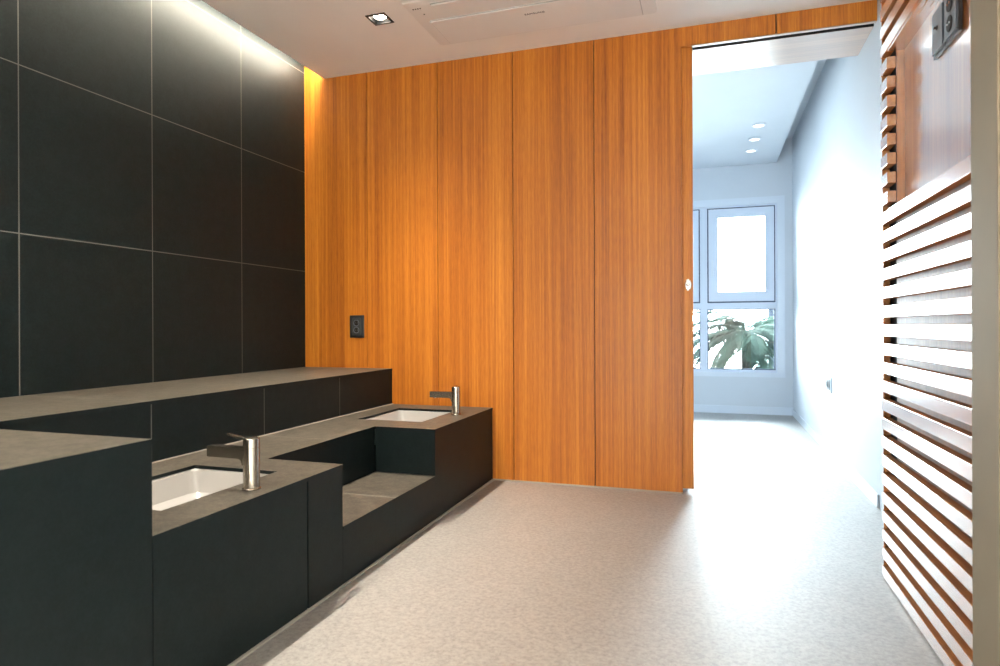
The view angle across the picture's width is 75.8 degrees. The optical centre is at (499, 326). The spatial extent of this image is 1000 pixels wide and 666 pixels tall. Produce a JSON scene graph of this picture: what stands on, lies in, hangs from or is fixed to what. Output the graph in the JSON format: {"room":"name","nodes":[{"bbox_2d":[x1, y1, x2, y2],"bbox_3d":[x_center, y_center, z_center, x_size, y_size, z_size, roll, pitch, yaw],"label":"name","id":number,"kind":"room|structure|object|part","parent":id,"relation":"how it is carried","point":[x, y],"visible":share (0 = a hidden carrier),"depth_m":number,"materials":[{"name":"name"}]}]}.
{"room":"spa pedicure room","nodes":[
{"label":"spa pedicure room","id":0,"kind":"room"},
{"bbox_2d":[0,0,305,397],"bbox_3d":[-2.120,-0.387,1.464,0.053,2.552,5.514,0,0,18],"label":"wall","id":1,"kind":"structure","parent":0,"point":[152,152],"depth_m":2.92,"materials":[{"name":"tile"}]},
{"bbox_2d":[304,28,682,491],"bbox_3d":[-0.164,-0.399,3.738,2.356,2.545,0.025,0,0,18],"label":"wall","id":2,"kind":"structure","parent":0,"point":[505,229],"depth_m":3.63,"materials":[{"name":"brown wood"}]},
{"bbox_2d":[350,315,363,337],"bbox_3d":[-0.881,0.001,3.951,0.099,0.139,0.018,0,0,18],"label":"wall socket","id":3,"kind":"object","parent":2,"relation":"attached to","point":[356,321],"visible":1,"depth_m":3.94,"materials":[{"name":"black plastic"}]},
{"bbox_2d":[353,320,358,325],"bbox_3d":[-0.884,-0.021,3.945,0.040,0.040,0.004,0,0,18],"label":"outlet","id":4,"kind":"object","parent":3,"relation":"attached to","point":[355,322],"depth_m":3.95,"materials":[{"name":"grey plastic"}]},
{"bbox_2d":[353,327,358,332],"bbox_3d":[-0.883,0.022,3.945,0.040,0.040,0.004,0,0,18],"label":"outlet","id":5,"kind":"object","parent":3,"relation":"attached to","point":[355,329],"depth_m":3.95,"materials":[{"name":"grey plastic"}]},
{"bbox_3d":[-0.882,0.001,3.949,0.063,0.107,0.005,0,0,18],"label":"socket panel","id":6,"kind":"part","parent":3,"relation":"part of","materials":[{"name":"grey plastic"}]},
{"bbox_2d":[494,479,682,493],"bbox_3d":[0.461,0.875,3.533,1.049,0.007,0.030,0,0,18],"label":"trim","id":7,"kind":"structure","parent":2,"relation":"attached to","point":[595,486],"depth_m":3.51,"materials":[{"name":"beige wood"}]},
{"bbox_2d":[681,0,876,74],"bbox_3d":[1.497,-1.659,3.404,1.019,0.390,0.426,0,0,18],"label":"trim","id":8,"kind":"structure","parent":2,"relation":"attached to","point":[837,31],"depth_m":3.30,"materials":[{"name":"brown wood"}]},
{"bbox_2d":[202,0,868,78],"bbox_3d":[-0.326,-1.585,0.876,3.441,0.053,5.514,0,0,18],"label":"ceiling","id":9,"kind":"structure","parent":0,"point":[330,38],"depth_m":3.36,"materials":[{"name":"paint"}]},
{"bbox_2d":[365,12,393,25],"bbox_3d":[-0.609,-1.563,3.253,0.107,0.018,0.107,0,0,18],"label":"recessed light","id":10,"kind":"object","parent":9,"relation":"in","point":[377,19],"visible":1,"depth_m":3.26,"materials":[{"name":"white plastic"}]},
{"bbox_2d":[402,0,656,44],"bbox_3d":[0.152,-1.546,3.133,1.164,0.026,0.484,0,0,18],"label":"air conditioner","id":11,"kind":"object","parent":9,"relation":"attached to","point":[448,22],"visible":1,"depth_m":3.17,"materials":[{"name":"white plastic"}]},
{"bbox_2d":[234,412,943,665],"bbox_3d":[0.048,0.915,2.541,3.784,0.070,8.906,0,0,18],"label":"floor","id":12,"kind":"structure","parent":0,"point":[773,555],"depth_m":2.21,"materials":[{"name":"plastic"}]},
{"bbox_2d":[0,429,152,665],"bbox_3d":[-1.215,0.568,1.128,0.640,0.627,0.860,0,0,18],"label":"block","id":13,"kind":"object","parent":12,"relation":"on","point":[76,509],"visible":1,"depth_m":1.28,"materials":[{"name":"tile"}]},
{"bbox_2d":[0,367,391,483],"bbox_3d":[-1.784,0.573,1.402,0.612,0.628,5.426,0,0,18],"label":"tiled ledge","id":14,"kind":"object","parent":12,"relation":"on","point":[184,416],"visible":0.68,"depth_m":2.53,"materials":[{"name":"tile"}]},
{"bbox_2d":[152,468,342,665],"bbox_3d":[-0.802,0.680,1.860,0.306,0.399,0.781,0,0,18],"label":"base cabinet","id":15,"kind":"object","parent":12,"relation":"on","point":[223,584],"visible":0.83,"depth_m":1.73,"materials":[{"name":"tile"}]},
{"bbox_2d":[152,403,492,540],"bbox_3d":[-0.714,0.473,2.662,0.641,0.015,2.366,0,0,18],"label":"countertop","id":16,"kind":"structure","parent":15,"relation":"on","point":[282,475],"depth_m":2.23,"materials":[{"name":"stone"}]},
{"bbox_2d":[152,468,267,510],"bbox_3d":[-0.950,0.547,1.910,0.385,0.129,0.517,0,0,18],"label":"washbasin","id":17,"kind":"object","parent":16,"relation":"in","point":[169,491],"visible":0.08,"depth_m":2.13,"materials":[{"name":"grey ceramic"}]},
{"bbox_2d":[207,432,260,490],"bbox_3d":[-0.773,0.390,1.869,0.172,0.159,0.052,0,0,18],"label":"faucet","id":18,"kind":"object","parent":16,"relation":"on","point":[248,454],"visible":1,"depth_m":1.84,"materials":[{"name":"silver metal"}]},
{"bbox_3d":[-0.786,0.377,1.873,0.146,0.055,0.029,0,0,18],"label":"spout","id":19,"kind":"part","parent":18,"relation":"part of","materials":[{"name":"silver metal"}]},
{"bbox_3d":[-0.756,0.321,1.863,0.083,0.021,0.015,0,0,18],"label":"lever","id":20,"kind":"part","parent":18,"relation":"part of","materials":[{"name":"silver metal"}]},
{"bbox_2d":[368,410,449,421],"bbox_3d":[-0.481,0.545,3.416,0.407,0.129,0.504,0,0,18],"label":"washbasin","id":21,"kind":"object","parent":16,"relation":"in","point":[399,415],"visible":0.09,"depth_m":3.63,"materials":[{"name":"white ceramic"}]},
{"bbox_2d":[430,385,460,414],"bbox_3d":[-0.282,0.393,3.445,0.172,0.149,0.105,0,0,18],"label":"faucet","id":22,"kind":"object","parent":16,"relation":"on","point":[454,395],"visible":1,"depth_m":3.39,"materials":[{"name":"silver metal"}]},
{"bbox_3d":[-0.302,0.375,3.423,0.146,0.055,0.029,0,0,18],"label":"spout","id":23,"kind":"part","parent":22,"relation":"part of","materials":[{"name":"silver metal"}]},
{"bbox_3d":[-0.571,0.679,2.092,0.012,0.399,0.195,0,0,18],"label":"post","id":24,"kind":"part","parent":15,"relation":"part of","materials":[{"name":"tile"}]},
{"bbox_2d":[227,479,493,665],"bbox_3d":[-0.543,0.880,2.154,0.016,0.005,3.226,0,0,18],"label":"trim","id":25,"kind":"structure","parent":15,"relation":"attached to","point":[305,612],"depth_m":2.12,"materials":[{"name":"beige"}]},
{"bbox_2d":[278,429,434,583],"bbox_3d":[-0.565,0.679,2.600,0.320,0.399,0.770,0,0,18],"label":"tiled bench","id":26,"kind":"object","parent":12,"relation":"on","point":[382,510],"visible":0.71,"depth_m":2.62,"materials":[{"name":"tile"}]},
{"bbox_3d":[-0.713,0.581,2.648,0.011,0.201,0.770,0,0,18],"label":"backrest","id":27,"kind":"part","parent":26,"relation":"part of","materials":[{"name":"tile"}]},
{"bbox_3d":[-0.559,0.686,2.598,0.308,0.011,0.770,0,0,18],"label":"seat","id":28,"kind":"part","parent":26,"relation":"part of","materials":[{"name":"tile"}]},
{"bbox_3d":[-0.419,0.785,2.552,0.011,0.187,0.770,0,0,18],"label":"panel","id":29,"kind":"part","parent":26,"relation":"part of","materials":[{"name":"tile"}]},
{"bbox_2d":[375,410,492,518],"bbox_3d":[-0.314,0.678,3.349,0.306,0.399,0.810,0,0,18],"label":"base cabinet","id":30,"kind":"object","parent":12,"relation":"on","point":[459,456],"visible":0.93,"depth_m":3.03,"materials":[{"name":"tile"}]},
{"bbox_3d":[-0.444,0.580,2.973,0.294,0.201,0.011,0,0,18],"label":"panel","id":31,"kind":"part","parent":30,"relation":"part of","materials":[{"name":"tile"}]},
{"bbox_3d":[-0.175,0.678,3.304,0.012,0.399,0.810,0,0,18],"label":"panel","id":32,"kind":"part","parent":30,"relation":"part of","materials":[{"name":"tile"}]},
{"bbox_2d":[693,138,792,407],"bbox_3d":[1.594,-0.499,6.718,2.904,2.746,0.106,0,0,18],"label":"wall","id":33,"kind":"structure","parent":0,"point":[767,179],"depth_m":6.35,"materials":[{"name":"white paint"}]},
{"bbox_2d":[693,195,784,377],"bbox_3d":[1.694,-0.385,6.649,2.305,1.779,0.115,0,0,18],"label":"window","id":34,"kind":"structure","parent":33,"relation":"in","point":[706,296],"depth_m":6.42,"materials":[{"name":"white metal"}]},
{"bbox_3d":[1.360,-0.711,6.771,1.440,0.964,0.060,0,0,18],"label":"sash","id":35,"kind":"part","parent":34,"relation":"part of","materials":[{"name":"blue"}]},
{"bbox_3d":[2.138,-0.581,6.463,0.028,0.158,0.040,0,0,18],"label":"handle","id":36,"kind":"part","parent":34,"relation":"part of","materials":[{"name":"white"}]},
{"bbox_3d":[2.410,-0.716,6.427,0.649,0.964,0.060,0,0,18],"label":"sash","id":37,"kind":"part","parent":34,"relation":"part of","materials":[{"name":"blue"}]},
{"bbox_2d":[694,404,792,415],"bbox_3d":[1.578,0.835,6.664,2.686,0.077,0.011,0,0,18],"label":"baseboard","id":38,"kind":"structure","parent":33,"relation":"attached to","point":[788,411],"depth_m":6.38,"materials":[{"name":"white"}]},
{"bbox_2d":[692,59,826,168],"bbox_3d":[1.133,-1.735,5.335,2.897,0.271,3.018,0,0,18],"label":"ceiling","id":39,"kind":"structure","parent":0,"point":[726,105],"depth_m":4.79,"materials":[{"name":"white paint"}]},
{"bbox_2d":[745,149,756,152],"bbox_3d":[2.287,-1.600,5.849,0.107,0.009,0.107,0,0,18],"label":"recessed light","id":40,"kind":"object","parent":39,"relation":"in","point":[748,150],"visible":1,"depth_m":5.83,"materials":[{"name":"white"}]},
{"bbox_2d":[748,137,760,140],"bbox_3d":[2.176,-1.599,5.489,0.107,0.009,0.107,0,0,18],"label":"recessed light","id":41,"kind":"object","parent":39,"relation":"in","point":[753,138],"visible":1,"depth_m":5.48,"materials":[{"name":"white plastic"}]},
{"bbox_2d":[752,123,765,127],"bbox_3d":[2.058,-1.599,5.108,0.107,0.009,0.107,0,0,18],"label":"recessed light","id":42,"kind":"object","parent":39,"relation":"in","point":[757,125],"visible":1,"depth_m":5.10,"materials":[{"name":"white"}]},
{"bbox_2d":[792,0,882,510],"bbox_3d":[2.256,-0.502,4.252,0.114,2.746,4.382,0,0,18],"label":"wall","id":43,"kind":"structure","parent":0,"point":[837,153],"depth_m":3.89,"materials":[{"name":"white paint"}]},
{"bbox_2d":[826,376,831,392],"bbox_3d":[2.220,0.391,4.339,0.015,0.104,0.176,0,0,18],"label":"wall socket","id":44,"kind":"object","parent":43,"relation":"attached to","point":[828,379],"visible":1,"depth_m":4.30,"materials":[{"name":"white plastic"}]},
{"bbox_2d":[793,409,878,507],"bbox_3d":[2.331,0.837,4.661,0.009,0.066,3.328,0,0,18],"label":"baseboard","id":45,"kind":"structure","parent":43,"relation":"attached to","point":[873,496],"depth_m":3.88,"materials":[{"name":"white"}]},
{"bbox_2d":[970,0,999,665],"bbox_3d":[1.119,-0.345,1.343,0.183,2.440,0.143,0,0,18],"label":"trim","id":46,"kind":"structure","parent":0,"point":[984,14],"depth_m":1.36,"materials":[{"name":"beige paint"}]},
{"bbox_3d":[1.379,-0.346,1.787,0.247,2.440,0.858,0,0,18],"label":"wall","id":47,"kind":"structure","parent":0,"visible":0},
{"bbox_2d":[880,0,972,665],"bbox_3d":[1.230,-0.347,1.836,0.063,2.437,0.828,0,0,18],"label":"slatted screen","id":48,"kind":"object","parent":47,"relation":"attached to","point":[926,329],"visible":0.73,"depth_m":1.82,"materials":[{"name":"brown wood"}]},
{"bbox_3d":[1.212,-0.393,1.796,0.050,0.003,0.742,0,0,18],"label":"recess sill","id":49,"kind":"part","parent":48,"relation":"part of","materials":[{"name":"brown wood"}]},
{"bbox_3d":[1.255,-0.347,1.827,0.011,2.437,0.828,0,0,18],"label":"panel","id":50,"kind":"part","parent":48,"relation":"part of","materials":[{"name":"brown wood"}]},
{"bbox_2d":[932,0,947,59],"bbox_3d":[1.223,-0.827,1.792,0.022,0.133,0.097,0,0,18],"label":"plate","id":51,"kind":"object","parent":48,"relation":"attached to","point":[939,46],"visible":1,"depth_m":1.78,"materials":[{"name":"black plastic"}]},
{"bbox_3d":[1.223,-0.827,1.792,0.006,0.115,0.083,0,0,18],"label":"plate","id":52,"kind":"part","parent":51,"relation":"part of","materials":[{"name":"grey"}]},
{"bbox_2d":[944,0,962,45],"bbox_3d":[1.194,-0.827,1.696,0.018,0.133,0.099,0,0,18],"label":"wall socket","id":53,"kind":"object","parent":48,"relation":"attached to","point":[953,9],"visible":1,"depth_m":1.68,"materials":[{"name":"black plastic"}]},
{"bbox_2d":[946,0,951,11],"bbox_3d":[1.187,-0.854,1.698,0.004,0.042,0.042,0,0,18],"label":"outlet","id":54,"kind":"object","parent":53,"relation":"attached to","point":[948,2],"depth_m":1.70,"materials":[{"name":"black plastic"}]},
{"bbox_2d":[946,15,951,31],"bbox_3d":[1.187,-0.801,1.698,0.004,0.042,0.042,0,0,18],"label":"outlet","id":55,"kind":"object","parent":53,"relation":"attached to","point":[948,17],"depth_m":1.70,"materials":[{"name":"black plastic"}]},
{"bbox_3d":[1.191,-0.827,1.697,0.006,0.115,0.085,0,0,18],"label":"plate","id":56,"kind":"part","parent":53,"relation":"part of","materials":[{"name":"grey plastic"}]},
{"bbox_3d":[-0.079,-0.484,3.961,2.380,2.728,0.351,0,0,18],"label":"wall","id":57,"kind":"structure","parent":0,"visible":0},
{"bbox_2d":[681,47,693,488],"bbox_3d":[0.616,-0.310,3.506,0.840,2.332,0.055,0,0,18],"label":"door","id":58,"kind":"structure","parent":57,"relation":"in","point":[686,53],"depth_m":3.38,"materials":[{"name":"brown wood"}]},
{"bbox_3d":[0.988,-0.218,3.372,0.033,0.064,0.008,0,0,18],"label":"finger pull","id":59,"kind":"part","parent":58,"relation":"part of","materials":[{"name":"silver metal"}]},
{"label":"outside","id":60,"kind":"structure","parent":0,"visible":0},
{"bbox_3d":[3.131,1.131,10.972,11.440,0.088,8.879,0,0,18],"label":"ground","id":61,"kind":"structure","parent":60,"visible":0},
{"bbox_2d":[693,310,773,368],"bbox_3d":[2.853,0.453,7.372,1.633,1.270,1.698,0,0,18],"label":"palm plant","id":62,"kind":"object","parent":61,"relation":"on","point":[753,344],"visible":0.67,"depth_m":7.07,"materials":[{"name":"green plant"}]},
{"bbox_2d":[768,310,773,367],"bbox_3d":[5.261,0.405,8.464,3.186,1.346,0.176,0,0,18],"label":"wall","id":63,"kind":"structure","parent":61,"relation":"on","point":[770,312],"depth_m":8.87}
]}

